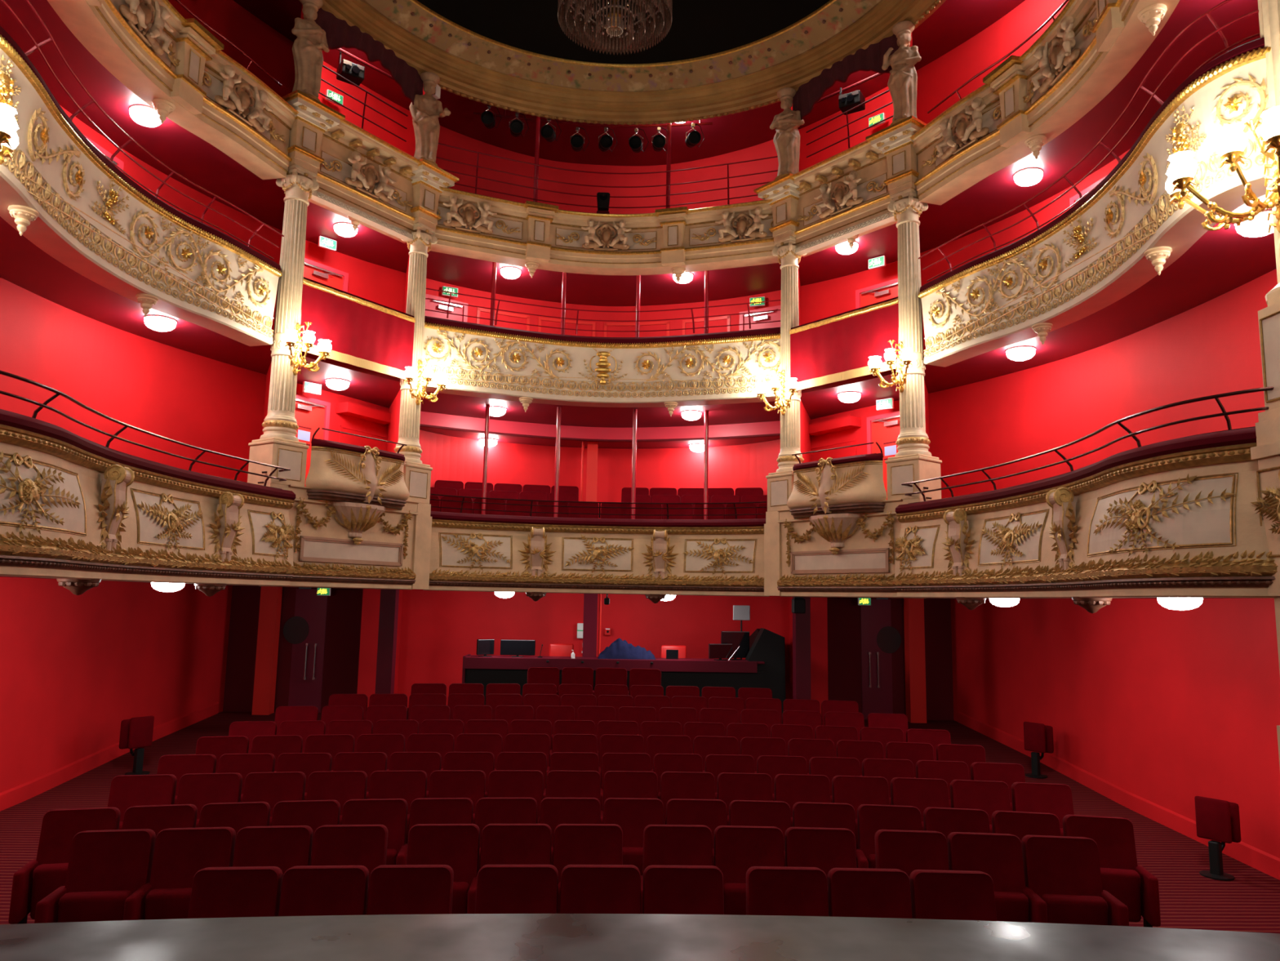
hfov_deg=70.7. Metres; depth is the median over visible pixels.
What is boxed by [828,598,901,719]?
door
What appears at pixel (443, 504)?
seat
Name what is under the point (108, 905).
seat cushion
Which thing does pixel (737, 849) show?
seat
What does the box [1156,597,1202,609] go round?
dome light
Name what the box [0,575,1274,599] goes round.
ceiling
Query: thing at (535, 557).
balcony
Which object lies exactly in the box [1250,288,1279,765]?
pier
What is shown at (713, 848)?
seat cushion
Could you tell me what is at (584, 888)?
seat
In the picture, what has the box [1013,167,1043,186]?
dome light
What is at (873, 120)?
exit sign
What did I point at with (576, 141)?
spotlight
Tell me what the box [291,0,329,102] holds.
statue
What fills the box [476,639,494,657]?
computer monitor
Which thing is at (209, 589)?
pendant
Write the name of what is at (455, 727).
seat
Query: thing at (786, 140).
statue
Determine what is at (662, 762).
seat
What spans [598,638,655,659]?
cover
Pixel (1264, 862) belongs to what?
baseboard
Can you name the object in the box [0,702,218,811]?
baseboard
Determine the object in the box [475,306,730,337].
trim
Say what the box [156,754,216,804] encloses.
seat
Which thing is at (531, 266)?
pendant
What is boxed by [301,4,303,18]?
wall
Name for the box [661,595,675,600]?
dome light
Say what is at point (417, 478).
fluted column
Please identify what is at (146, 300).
pendant
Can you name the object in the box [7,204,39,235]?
pendant
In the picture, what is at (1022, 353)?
dome light
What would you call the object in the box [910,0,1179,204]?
parapet
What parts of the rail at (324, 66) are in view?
rail post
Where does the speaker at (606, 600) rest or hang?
attached to the balcony at (535, 557)
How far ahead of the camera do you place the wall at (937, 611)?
16.22 m
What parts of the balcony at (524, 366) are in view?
bed moulding, frieze panel, rope moulding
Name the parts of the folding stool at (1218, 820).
backrest, hinge arm, seat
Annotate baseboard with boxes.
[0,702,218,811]
[957,711,1279,879]
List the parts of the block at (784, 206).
gilt cornice, cornice, sunk panel, panel frame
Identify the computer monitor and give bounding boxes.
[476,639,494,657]
[500,639,535,657]
[708,643,732,660]
[720,631,749,659]
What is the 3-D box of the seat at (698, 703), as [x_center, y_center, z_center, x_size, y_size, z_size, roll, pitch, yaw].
[0.642,3.403,12.184,0.537,0.930,0.457,1,-8,1]
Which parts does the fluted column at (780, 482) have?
sunk panel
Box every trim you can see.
[335,401,391,442]
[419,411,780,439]
[419,423,780,441]
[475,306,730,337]
[808,415,861,455]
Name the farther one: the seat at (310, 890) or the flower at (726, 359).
the flower at (726, 359)
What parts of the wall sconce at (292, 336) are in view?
curled arm, lamp shade, plate, curled arm, lamp shade, curled arm, curled arm, lamp shade, lamp shade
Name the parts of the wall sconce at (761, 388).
lamp shade, curled arm, curled arm, lamp shade, curled arm, plate, curled arm, lamp shade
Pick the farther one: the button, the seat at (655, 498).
the button
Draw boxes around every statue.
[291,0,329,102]
[408,71,450,166]
[769,87,804,179]
[881,20,921,125]
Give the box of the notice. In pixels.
[580,641,582,653]
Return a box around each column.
[247,164,319,486]
[394,222,437,503]
[765,235,806,511]
[884,187,942,501]
[1257,0,1279,304]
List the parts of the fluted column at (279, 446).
sunk panel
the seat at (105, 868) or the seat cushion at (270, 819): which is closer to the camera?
the seat at (105, 868)
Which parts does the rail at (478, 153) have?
rail post, rail post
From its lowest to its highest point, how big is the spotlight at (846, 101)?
0.380 m
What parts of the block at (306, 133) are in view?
sunk panel, panel frame, gilt cornice, cornice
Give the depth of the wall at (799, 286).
14.48 m
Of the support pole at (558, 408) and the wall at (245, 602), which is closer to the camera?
the support pole at (558, 408)
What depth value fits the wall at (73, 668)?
11.51 m
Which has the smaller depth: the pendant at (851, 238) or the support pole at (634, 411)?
the pendant at (851, 238)
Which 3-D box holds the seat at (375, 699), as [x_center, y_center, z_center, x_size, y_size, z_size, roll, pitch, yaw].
[-3.346,3.283,11.821,0.537,0.930,0.457,3,-8,-11]
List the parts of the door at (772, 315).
closer arm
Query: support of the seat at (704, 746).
on the floor at (1250, 902)
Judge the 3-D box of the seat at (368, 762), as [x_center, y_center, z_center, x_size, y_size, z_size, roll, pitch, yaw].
[-2.714,3.078,8.554,0.537,0.930,0.457,2,-8,-8]
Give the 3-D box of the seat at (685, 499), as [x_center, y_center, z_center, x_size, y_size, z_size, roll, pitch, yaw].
[0.893,0.693,15.059,0.537,0.930,0.457,0,-8,7]
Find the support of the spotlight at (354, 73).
hanging from the bar at (344, 51)
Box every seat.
[8,807,120,924]
[34,828,155,923]
[107,773,177,829]
[121,804,197,842]
[123,826,235,919]
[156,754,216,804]
[176,773,242,827]
[187,866,283,918]
[195,735,248,773]
[198,801,270,856]
[217,753,275,802]
[228,720,276,753]
[232,825,313,875]
[242,771,306,826]
[250,734,302,772]
[271,800,340,865]
[274,706,318,735]
[275,752,332,799]
[278,720,325,752]
[278,865,368,916]
[304,733,355,771]
[306,770,367,824]
[311,824,388,907]
[320,705,363,734]
[327,720,373,751]
[328,693,368,719]
[333,751,386,799]
[341,798,407,865]
[355,733,404,770]
[365,705,407,733]
[366,864,453,915]
[368,693,407,707]
[368,770,426,843]
[374,720,418,751]
[388,751,441,798]
[395,797,473,864]
[405,823,479,914]
[406,733,453,769]
[407,683,446,718]
[407,693,446,719]
[409,705,450,733]
[420,720,463,751]
[428,769,485,823]
[429,495,439,511]
[430,487,457,511]
[434,480,463,495]
[440,496,472,513]
[443,751,494,797]
[447,693,484,719]
[448,683,484,694]
[452,705,492,733]
[455,733,502,770]
[457,488,488,513]
[464,481,493,497]
[465,719,507,751]
[466,823,551,913]
[473,497,505,515]
[474,797,537,871]
[475,864,558,913]
[484,683,520,705]
[485,693,522,719]
[487,769,543,823]
[488,490,518,515]
[493,483,522,498]
[494,705,533,733]
[496,751,546,792]
[504,733,550,768]
[505,499,536,516]
[510,720,551,750]
[518,491,547,515]
[522,484,551,500]
[522,683,556,705]
[523,693,559,719]
[527,666,559,694]
[536,500,568,517]
[536,705,574,749]
[537,770,600,823]
[538,797,600,865]
[542,751,599,799]
[546,733,597,776]
[548,492,577,517]
[549,720,595,757]
[551,485,578,501]
[552,823,622,913]
[558,684,592,706]
[559,864,640,913]
[560,694,596,719]
[561,666,593,689]
[568,501,598,518]
[577,706,615,736]
[592,667,626,694]
[594,684,627,706]
[596,720,638,757]
[597,694,633,720]
[598,733,644,778]
[600,502,631,519]
[600,752,650,809]
[600,770,657,823]
[603,797,663,875]
[617,706,656,734]
[621,487,648,502]
[622,494,651,502]
[627,668,661,695]
[630,684,663,706]
[634,695,670,721]
[635,503,662,519]
[640,720,681,753]
[640,824,712,913]
[642,865,724,914]
[646,734,691,771]
[649,487,676,497]
[651,494,680,512]
[653,753,702,799]
[658,706,697,735]
[660,771,715,824]
[662,504,693,519]
[666,685,699,706]
[666,798,727,865]
[671,696,706,722]
[677,488,703,497]
[680,495,710,518]
[683,721,724,753]
[693,503,724,519]
[693,735,738,772]
[699,707,737,736]
[702,686,735,707]
[705,754,755,799]
[707,488,733,502]
[707,697,744,723]
[711,495,740,513]
[713,825,784,915]
[717,772,772,825]
[724,502,756,519]
[727,723,768,755]
[728,800,791,866]
[734,487,763,502]
[737,687,772,709]
[740,709,779,737]
[740,737,786,773]
[741,494,767,518]
[745,697,782,724]
[746,866,828,916]
[756,755,807,800]
[757,502,767,518]
[770,724,813,755]
[774,773,831,826]
[782,698,819,711]
[782,710,821,738]
[784,826,857,886]
[787,737,834,774]
[792,801,857,849]
[808,756,860,802]
[814,725,857,757]
[821,700,858,725]
[824,711,864,740]
[827,867,912,918]
[831,775,889,848]
[836,739,884,776]
[855,804,921,868]
[859,726,903,758]
[862,758,914,804]
[866,712,908,742]
[874,829,949,876]
[885,742,933,777]
[890,777,949,831]
[906,728,951,760]
[909,869,996,920]
[915,760,968,808]
[923,807,990,848]
[936,743,986,780]
[946,831,1028,922]
[950,779,1010,833]
[970,762,1025,811]
[991,810,1060,841]
[1010,782,1074,835]
[1021,835,1128,926]
[1062,814,1160,927]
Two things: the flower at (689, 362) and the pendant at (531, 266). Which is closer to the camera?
the flower at (689, 362)
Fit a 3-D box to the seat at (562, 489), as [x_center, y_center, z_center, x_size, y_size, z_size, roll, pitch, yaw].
[-1.341,0.539,15.796,0.537,0.930,0.457,2,-8,-6]
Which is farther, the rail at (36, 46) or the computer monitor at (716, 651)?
the computer monitor at (716, 651)
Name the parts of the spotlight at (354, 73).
vent plate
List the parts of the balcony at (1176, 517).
panel frame, sunk panel, sunk panel, panel frame, gilt rail, dark cornice, moulding, sunk panel, panel frame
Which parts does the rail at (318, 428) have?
rail post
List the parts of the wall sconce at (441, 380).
lamp shade, curled arm, plate, curled arm, lamp shade, curled arm, curled arm, lamp shade, lamp shade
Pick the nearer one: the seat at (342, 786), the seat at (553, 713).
the seat at (342, 786)
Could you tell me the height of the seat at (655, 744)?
0.930 m
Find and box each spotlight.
[336,51,364,85]
[480,104,501,128]
[509,111,528,137]
[540,117,561,142]
[569,126,590,151]
[598,126,617,151]
[628,128,648,152]
[651,126,666,151]
[684,122,704,147]
[838,87,865,115]
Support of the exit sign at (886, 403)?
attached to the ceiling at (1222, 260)
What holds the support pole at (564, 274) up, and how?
on the ceiling at (1222, 260)
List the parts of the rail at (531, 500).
rail post, rail post, rail post, rail post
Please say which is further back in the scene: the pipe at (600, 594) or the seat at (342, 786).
the pipe at (600, 594)
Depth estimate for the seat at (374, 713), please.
11.22 m
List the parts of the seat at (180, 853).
armrest, backrest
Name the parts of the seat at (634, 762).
armrest, backrest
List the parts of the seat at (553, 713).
backrest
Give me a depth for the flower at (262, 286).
10.69 m
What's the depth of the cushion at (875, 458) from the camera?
11.67 m
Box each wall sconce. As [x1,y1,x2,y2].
[0,102,18,164]
[284,321,331,375]
[404,357,448,404]
[755,368,797,415]
[868,339,913,392]
[1164,106,1279,232]
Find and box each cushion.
[0,408,295,499]
[30,862,68,919]
[57,890,131,922]
[119,821,123,829]
[144,888,191,919]
[195,818,199,827]
[269,816,272,826]
[302,276,413,317]
[311,437,404,461]
[386,848,397,865]
[405,813,409,843]
[424,315,780,343]
[430,511,765,527]
[451,881,469,914]
[472,813,475,823]
[478,847,480,871]
[551,846,553,865]
[557,881,560,913]
[622,847,643,875]
[712,848,714,865]
[723,883,746,915]
[792,452,883,471]
[855,818,857,848]
[867,853,875,868]
[895,426,1256,513]
[921,821,924,831]
[989,824,992,833]
[994,891,1028,922]
[1041,893,1107,925]
[1060,827,1063,835]
[1100,867,1141,922]
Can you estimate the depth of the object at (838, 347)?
12.20 m
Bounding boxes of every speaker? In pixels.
[604,593,609,604]
[791,596,805,613]
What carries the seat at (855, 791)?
on the floor at (1250, 902)
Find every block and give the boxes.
[281,89,345,174]
[408,158,458,230]
[753,173,803,242]
[865,115,926,195]
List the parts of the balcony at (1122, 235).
bed moulding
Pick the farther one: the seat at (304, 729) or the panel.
the panel
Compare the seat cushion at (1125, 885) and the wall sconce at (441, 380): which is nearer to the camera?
the seat cushion at (1125, 885)
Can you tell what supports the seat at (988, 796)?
on the floor at (1250, 902)
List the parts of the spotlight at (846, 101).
vent plate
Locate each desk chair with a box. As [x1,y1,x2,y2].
[549,643,573,656]
[661,644,686,657]
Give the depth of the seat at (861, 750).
9.72 m
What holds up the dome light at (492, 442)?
attached to the ceiling at (502, 438)
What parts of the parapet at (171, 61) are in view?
sunk panel, panel frame, sunk panel, panel frame, pilaster cornice, cornice, sunk panel, panel frame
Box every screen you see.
[666,649,678,659]
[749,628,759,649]
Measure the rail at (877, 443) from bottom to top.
0.191 m
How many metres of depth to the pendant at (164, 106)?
9.51 m
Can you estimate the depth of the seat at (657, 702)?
12.35 m
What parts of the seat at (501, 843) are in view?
armrest, backrest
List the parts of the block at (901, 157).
gilt cornice, cornice, sunk panel, panel frame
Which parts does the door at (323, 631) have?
pull handle, pull handle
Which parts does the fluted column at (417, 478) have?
sunk panel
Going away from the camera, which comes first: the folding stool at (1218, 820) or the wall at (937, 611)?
the folding stool at (1218, 820)
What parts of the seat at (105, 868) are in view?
armrest, backrest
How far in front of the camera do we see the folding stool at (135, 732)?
11.36 m
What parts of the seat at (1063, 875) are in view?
armrest, backrest, armrest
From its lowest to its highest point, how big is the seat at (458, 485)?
0.930 m
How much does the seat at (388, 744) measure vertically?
0.930 m
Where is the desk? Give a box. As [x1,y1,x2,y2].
[462,653,764,703]
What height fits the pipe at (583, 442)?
2.560 m
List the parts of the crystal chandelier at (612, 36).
stem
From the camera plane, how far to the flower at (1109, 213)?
8.27 m
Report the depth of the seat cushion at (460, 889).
6.02 m
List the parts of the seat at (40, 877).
leg, armrest, backrest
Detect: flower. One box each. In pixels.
[0,72,12,104]
[40,127,48,144]
[74,168,83,186]
[102,189,118,225]
[144,226,154,240]
[181,245,191,260]
[216,262,226,275]
[258,283,266,295]
[431,342,441,351]
[473,347,483,356]
[511,352,520,361]
[555,357,564,366]
[641,360,650,368]
[684,357,693,367]
[722,355,731,364]
[763,351,772,361]
[931,305,939,317]
[969,288,979,301]
[1003,274,1013,288]
[1038,257,1047,271]
[1073,225,1086,259]
[1105,208,1113,223]
[1138,170,1146,186]
[1173,123,1193,151]
[1222,93,1243,114]
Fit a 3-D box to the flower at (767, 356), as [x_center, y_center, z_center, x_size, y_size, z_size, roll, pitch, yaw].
[1.869,-1.809,13.223,0.145,0.146,0.050,-2,-8,21]
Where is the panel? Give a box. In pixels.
[733,604,750,659]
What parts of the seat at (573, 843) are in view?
backrest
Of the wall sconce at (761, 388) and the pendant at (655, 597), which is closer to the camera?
the wall sconce at (761, 388)
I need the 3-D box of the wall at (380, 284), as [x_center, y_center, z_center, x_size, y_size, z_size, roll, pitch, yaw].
[-0.361,-2.959,9.850,12.294,2.050,12.769,1,-8,-3]
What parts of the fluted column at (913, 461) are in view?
sunk panel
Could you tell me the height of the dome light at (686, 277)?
0.129 m
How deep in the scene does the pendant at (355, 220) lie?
12.24 m
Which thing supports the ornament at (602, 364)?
on the balcony at (524, 366)
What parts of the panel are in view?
panel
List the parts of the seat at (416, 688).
backrest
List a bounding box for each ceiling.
[0,0,1260,306]
[0,193,1276,427]
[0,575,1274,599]
[417,0,829,63]
[419,426,780,448]
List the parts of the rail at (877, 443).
rail post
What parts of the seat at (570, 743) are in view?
backrest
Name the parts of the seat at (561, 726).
backrest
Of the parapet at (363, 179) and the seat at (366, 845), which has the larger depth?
the parapet at (363, 179)
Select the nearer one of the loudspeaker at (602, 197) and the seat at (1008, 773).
the seat at (1008, 773)
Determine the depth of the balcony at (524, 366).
13.58 m
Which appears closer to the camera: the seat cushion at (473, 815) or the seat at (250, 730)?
the seat cushion at (473, 815)
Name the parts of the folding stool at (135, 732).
seat, hinge arm, backrest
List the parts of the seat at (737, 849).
backrest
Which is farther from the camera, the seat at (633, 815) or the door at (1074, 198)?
the door at (1074, 198)
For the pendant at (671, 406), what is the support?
attached to the balcony at (524, 366)
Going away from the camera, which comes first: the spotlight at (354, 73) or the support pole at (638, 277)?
the spotlight at (354, 73)
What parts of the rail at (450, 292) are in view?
rail post, rail post, rail post, rail post, rail post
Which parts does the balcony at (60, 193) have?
bed moulding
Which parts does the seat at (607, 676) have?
backrest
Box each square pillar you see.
[251,586,282,715]
[374,589,399,693]
[582,593,597,657]
[586,441,598,502]
[792,596,810,699]
[903,598,926,723]
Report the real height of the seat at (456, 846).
0.930 m
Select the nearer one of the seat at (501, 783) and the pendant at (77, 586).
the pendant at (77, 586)
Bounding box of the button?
[604,627,611,635]
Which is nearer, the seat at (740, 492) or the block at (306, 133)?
the block at (306, 133)
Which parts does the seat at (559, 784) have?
backrest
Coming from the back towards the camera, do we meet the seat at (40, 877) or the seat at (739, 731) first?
the seat at (739, 731)
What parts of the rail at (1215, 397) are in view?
rail post, rail post, rail post, rail post, rail post, rail post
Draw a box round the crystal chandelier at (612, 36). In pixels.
[557,0,672,54]
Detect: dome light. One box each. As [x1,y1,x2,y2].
[128,104,161,127]
[143,314,177,331]
[151,582,185,591]
[325,377,350,390]
[333,222,358,236]
[479,437,497,446]
[489,405,506,416]
[494,591,514,598]
[500,266,520,279]
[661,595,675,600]
[672,271,693,283]
[680,409,702,420]
[688,443,704,452]
[835,241,858,254]
[837,391,861,402]
[989,598,1019,607]
[1005,345,1035,360]
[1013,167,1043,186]
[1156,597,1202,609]
[1233,208,1273,236]
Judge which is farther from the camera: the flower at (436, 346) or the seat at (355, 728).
the flower at (436, 346)
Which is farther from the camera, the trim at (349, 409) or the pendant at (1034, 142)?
the trim at (349, 409)
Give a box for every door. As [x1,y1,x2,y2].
[84,134,124,172]
[283,588,361,712]
[294,394,330,486]
[303,257,348,292]
[424,293,467,321]
[739,305,780,330]
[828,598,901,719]
[855,278,897,308]
[866,410,899,500]
[1069,174,1107,208]
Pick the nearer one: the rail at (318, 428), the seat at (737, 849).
the seat at (737, 849)
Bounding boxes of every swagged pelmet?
[314,7,423,104]
[792,34,899,119]
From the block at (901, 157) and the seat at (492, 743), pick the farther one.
the block at (901, 157)
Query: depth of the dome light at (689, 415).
14.56 m
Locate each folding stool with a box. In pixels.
[119,715,154,775]
[1023,721,1053,777]
[1194,795,1240,880]
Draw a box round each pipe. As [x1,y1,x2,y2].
[580,441,584,501]
[598,593,601,655]
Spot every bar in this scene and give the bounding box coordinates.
[336,48,393,79]
[473,109,712,127]
[814,72,885,104]
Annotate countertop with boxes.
[466,654,764,663]
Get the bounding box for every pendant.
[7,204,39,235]
[56,577,102,595]
[135,293,158,316]
[151,97,175,124]
[194,582,226,596]
[346,214,361,231]
[519,396,533,412]
[524,261,539,278]
[525,591,546,601]
[644,593,666,603]
[664,401,677,416]
[671,266,685,283]
[845,233,859,248]
[955,596,986,609]
[1024,134,1046,159]
[1031,322,1053,344]
[1071,596,1111,613]
[1137,3,1167,35]
[1143,245,1172,275]
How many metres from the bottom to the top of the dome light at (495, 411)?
0.129 m
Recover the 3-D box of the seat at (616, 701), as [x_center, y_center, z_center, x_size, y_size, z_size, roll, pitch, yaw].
[-0.360,3.385,12.185,0.537,0.930,0.457,1,-8,-2]
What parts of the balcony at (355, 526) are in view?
panel frame, white panel, dark cornice, moulding, dark moulding, gilt rail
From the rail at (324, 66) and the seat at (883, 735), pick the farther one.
the rail at (324, 66)
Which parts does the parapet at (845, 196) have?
cornice, egg moulding, sunk panel, panel frame, egg moulding, architrave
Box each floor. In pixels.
[0,711,1279,933]
[0,913,1279,960]
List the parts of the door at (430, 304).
closer arm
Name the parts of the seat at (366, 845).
backrest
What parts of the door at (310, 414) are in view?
closer arm, frame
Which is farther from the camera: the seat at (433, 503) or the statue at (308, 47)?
the seat at (433, 503)
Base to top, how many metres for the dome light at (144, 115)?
0.129 m
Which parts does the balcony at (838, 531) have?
moulding, dark cornice, dark moulding, gilt rail, panel frame, white panel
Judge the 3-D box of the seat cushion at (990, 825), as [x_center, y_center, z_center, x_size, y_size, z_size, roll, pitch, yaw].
[2.982,3.139,7.740,0.410,0.362,0.138,0,-8,6]
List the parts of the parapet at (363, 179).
architrave, egg moulding, egg moulding, panel frame, sunk panel, cornice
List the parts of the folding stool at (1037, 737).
backrest, seat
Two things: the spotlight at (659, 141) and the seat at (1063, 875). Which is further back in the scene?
the spotlight at (659, 141)
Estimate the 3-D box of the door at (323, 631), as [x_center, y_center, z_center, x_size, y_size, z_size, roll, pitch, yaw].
[-5.582,2.979,15.751,1.310,2.150,0.164,1,-8,-3]
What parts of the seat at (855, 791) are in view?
backrest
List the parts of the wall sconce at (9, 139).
curled arm, curled arm, lamp shade, lamp shade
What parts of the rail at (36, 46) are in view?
rail post, rail post, rail post, rail post, rail post, rail post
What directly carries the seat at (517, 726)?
on the floor at (1250, 902)
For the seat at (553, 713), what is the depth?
11.50 m
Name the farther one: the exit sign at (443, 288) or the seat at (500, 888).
the exit sign at (443, 288)
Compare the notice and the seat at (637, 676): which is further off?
the notice
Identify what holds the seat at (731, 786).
on the floor at (1250, 902)
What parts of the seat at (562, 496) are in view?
backrest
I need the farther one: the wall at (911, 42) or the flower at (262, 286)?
the wall at (911, 42)
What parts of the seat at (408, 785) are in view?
backrest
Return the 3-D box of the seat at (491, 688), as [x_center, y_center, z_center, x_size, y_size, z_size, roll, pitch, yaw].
[-1.970,3.357,12.760,0.537,0.930,0.457,2,-8,-7]
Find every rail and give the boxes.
[0,0,284,259]
[0,370,290,488]
[176,0,281,86]
[311,426,407,453]
[319,64,408,142]
[425,288,781,334]
[429,493,766,519]
[435,142,777,208]
[791,296,897,328]
[791,441,882,463]
[805,89,893,157]
[901,386,1273,503]
[918,0,1259,281]
[927,0,1068,113]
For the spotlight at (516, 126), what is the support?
hanging from the bar at (474, 113)
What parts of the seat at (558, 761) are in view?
armrest, backrest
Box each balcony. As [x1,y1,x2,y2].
[0,26,282,346]
[0,408,295,596]
[257,437,431,589]
[422,315,780,416]
[422,511,769,603]
[764,452,932,598]
[892,426,1278,613]
[918,36,1271,367]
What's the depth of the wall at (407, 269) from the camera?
14.15 m
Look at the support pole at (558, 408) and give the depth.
14.34 m
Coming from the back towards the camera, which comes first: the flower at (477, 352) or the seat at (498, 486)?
the seat at (498, 486)
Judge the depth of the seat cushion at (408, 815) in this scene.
7.68 m
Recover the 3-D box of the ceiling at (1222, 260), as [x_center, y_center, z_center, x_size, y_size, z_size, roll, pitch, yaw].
[-0.460,-1.645,11.398,12.009,0.150,11.307,1,-8,-3]
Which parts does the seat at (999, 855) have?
backrest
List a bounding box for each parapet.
[47,0,298,179]
[282,119,427,243]
[427,186,781,283]
[784,140,922,257]
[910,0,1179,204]
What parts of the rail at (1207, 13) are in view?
rail post, rail post, rail post, rail post, rail post, rail post, rail post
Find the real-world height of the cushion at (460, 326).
0.150 m
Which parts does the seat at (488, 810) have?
backrest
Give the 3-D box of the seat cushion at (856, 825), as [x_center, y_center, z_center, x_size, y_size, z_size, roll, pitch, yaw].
[1.957,3.134,7.841,0.410,0.362,0.138,1,-8,3]
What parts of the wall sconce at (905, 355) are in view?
lamp shade, lamp shade, curled arm, curled arm, lamp shade, curled arm, plate, curled arm, lamp shade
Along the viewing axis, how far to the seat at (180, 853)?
6.01 m
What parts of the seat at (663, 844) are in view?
armrest, backrest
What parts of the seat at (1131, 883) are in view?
backrest, leg, armrest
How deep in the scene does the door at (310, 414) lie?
13.22 m
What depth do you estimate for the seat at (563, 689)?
13.02 m
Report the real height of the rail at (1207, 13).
0.341 m
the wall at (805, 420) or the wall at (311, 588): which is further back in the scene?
the wall at (311, 588)
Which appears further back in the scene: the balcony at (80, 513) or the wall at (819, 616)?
the wall at (819, 616)
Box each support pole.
[481,404,489,514]
[489,262,497,325]
[533,115,540,202]
[553,406,561,517]
[560,271,566,334]
[631,408,637,519]
[635,275,640,337]
[666,122,671,208]
[703,409,708,519]
[704,270,708,333]
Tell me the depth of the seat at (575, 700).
12.32 m
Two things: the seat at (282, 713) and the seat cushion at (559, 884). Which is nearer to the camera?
the seat cushion at (559, 884)
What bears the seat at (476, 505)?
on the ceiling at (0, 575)
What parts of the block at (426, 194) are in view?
sunk panel, panel frame, cornice, gilt cornice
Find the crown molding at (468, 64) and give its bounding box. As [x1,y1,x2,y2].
[298,0,946,124]
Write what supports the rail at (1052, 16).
on the parapet at (1031, 98)
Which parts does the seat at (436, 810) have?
armrest, backrest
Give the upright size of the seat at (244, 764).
0.930 m
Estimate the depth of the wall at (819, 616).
15.88 m
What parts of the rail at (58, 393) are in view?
rail post, rail post, rail post, rail post, rail post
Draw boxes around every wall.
[0,268,1277,518]
[0,577,232,792]
[60,105,1129,353]
[168,0,1069,213]
[222,585,363,711]
[233,0,1025,165]
[262,361,271,435]
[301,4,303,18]
[311,587,361,589]
[356,588,402,707]
[386,390,400,453]
[397,589,789,707]
[404,255,409,312]
[789,596,827,713]
[798,270,800,325]
[800,400,810,462]
[826,597,953,719]
[828,597,876,599]
[909,32,912,46]
[924,380,929,451]
[950,598,1279,857]
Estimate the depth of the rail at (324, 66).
12.72 m
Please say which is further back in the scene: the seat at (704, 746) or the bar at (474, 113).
the bar at (474, 113)
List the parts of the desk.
panel, panel, panel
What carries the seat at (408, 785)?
on the floor at (1250, 902)
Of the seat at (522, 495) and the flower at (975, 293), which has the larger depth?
the seat at (522, 495)
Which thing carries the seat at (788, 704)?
on the floor at (1250, 902)
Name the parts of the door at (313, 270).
closer arm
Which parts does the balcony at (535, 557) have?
sunk panel, panel frame, dark cornice, moulding, sunk panel, panel frame, gilt rail, sunk panel, panel frame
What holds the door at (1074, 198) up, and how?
in the wall at (380, 284)
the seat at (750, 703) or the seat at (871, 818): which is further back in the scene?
the seat at (750, 703)
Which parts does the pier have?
sunk panel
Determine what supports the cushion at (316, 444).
on the balcony at (355, 526)
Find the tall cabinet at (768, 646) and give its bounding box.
[745,627,786,713]
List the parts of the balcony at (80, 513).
sunk panel, panel frame, moulding, dark cornice, gilt rail, panel frame, sunk panel, panel frame, sunk panel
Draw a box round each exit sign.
[302,381,321,395]
[316,587,330,595]
[318,235,337,251]
[325,88,343,106]
[441,285,457,297]
[749,296,765,306]
[857,597,871,605]
[868,112,885,128]
[868,255,885,269]
[875,397,893,410]
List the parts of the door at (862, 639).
pull handle, pull handle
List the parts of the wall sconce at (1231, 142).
lamp shade, lamp shade, curled arm, curled arm, lamp shade, curled arm, lamp shade, plate, curled arm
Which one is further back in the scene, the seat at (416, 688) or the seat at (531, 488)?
the seat at (531, 488)
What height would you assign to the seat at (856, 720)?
0.930 m
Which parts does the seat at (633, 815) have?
backrest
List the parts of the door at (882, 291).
closer arm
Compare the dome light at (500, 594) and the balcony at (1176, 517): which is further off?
the dome light at (500, 594)
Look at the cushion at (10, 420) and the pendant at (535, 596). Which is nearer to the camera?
the cushion at (10, 420)
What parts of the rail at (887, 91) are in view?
rail post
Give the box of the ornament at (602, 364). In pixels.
[589,351,616,384]
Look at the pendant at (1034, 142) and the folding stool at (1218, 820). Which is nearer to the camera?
the folding stool at (1218, 820)
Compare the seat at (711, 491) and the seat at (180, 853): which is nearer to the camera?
the seat at (180, 853)
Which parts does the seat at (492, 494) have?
backrest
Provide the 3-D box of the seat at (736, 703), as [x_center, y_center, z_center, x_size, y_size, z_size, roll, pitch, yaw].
[1.143,3.409,12.161,0.537,0.930,0.457,1,-8,3]
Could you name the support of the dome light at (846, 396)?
attached to the ceiling at (1222, 260)
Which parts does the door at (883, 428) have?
frame, closer arm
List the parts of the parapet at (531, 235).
sunk panel, panel frame, sunk panel, panel frame, pilaster cornice, architrave, panel frame, cornice, sunk panel, sunk panel, pilaster cornice, panel frame, panel frame, sunk panel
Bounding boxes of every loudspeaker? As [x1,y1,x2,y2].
[431,84,440,98]
[596,191,609,213]
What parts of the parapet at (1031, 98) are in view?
panel frame, sunk panel, cornice, pilaster cornice, sunk panel, panel frame, panel frame, sunk panel, sunk panel, panel frame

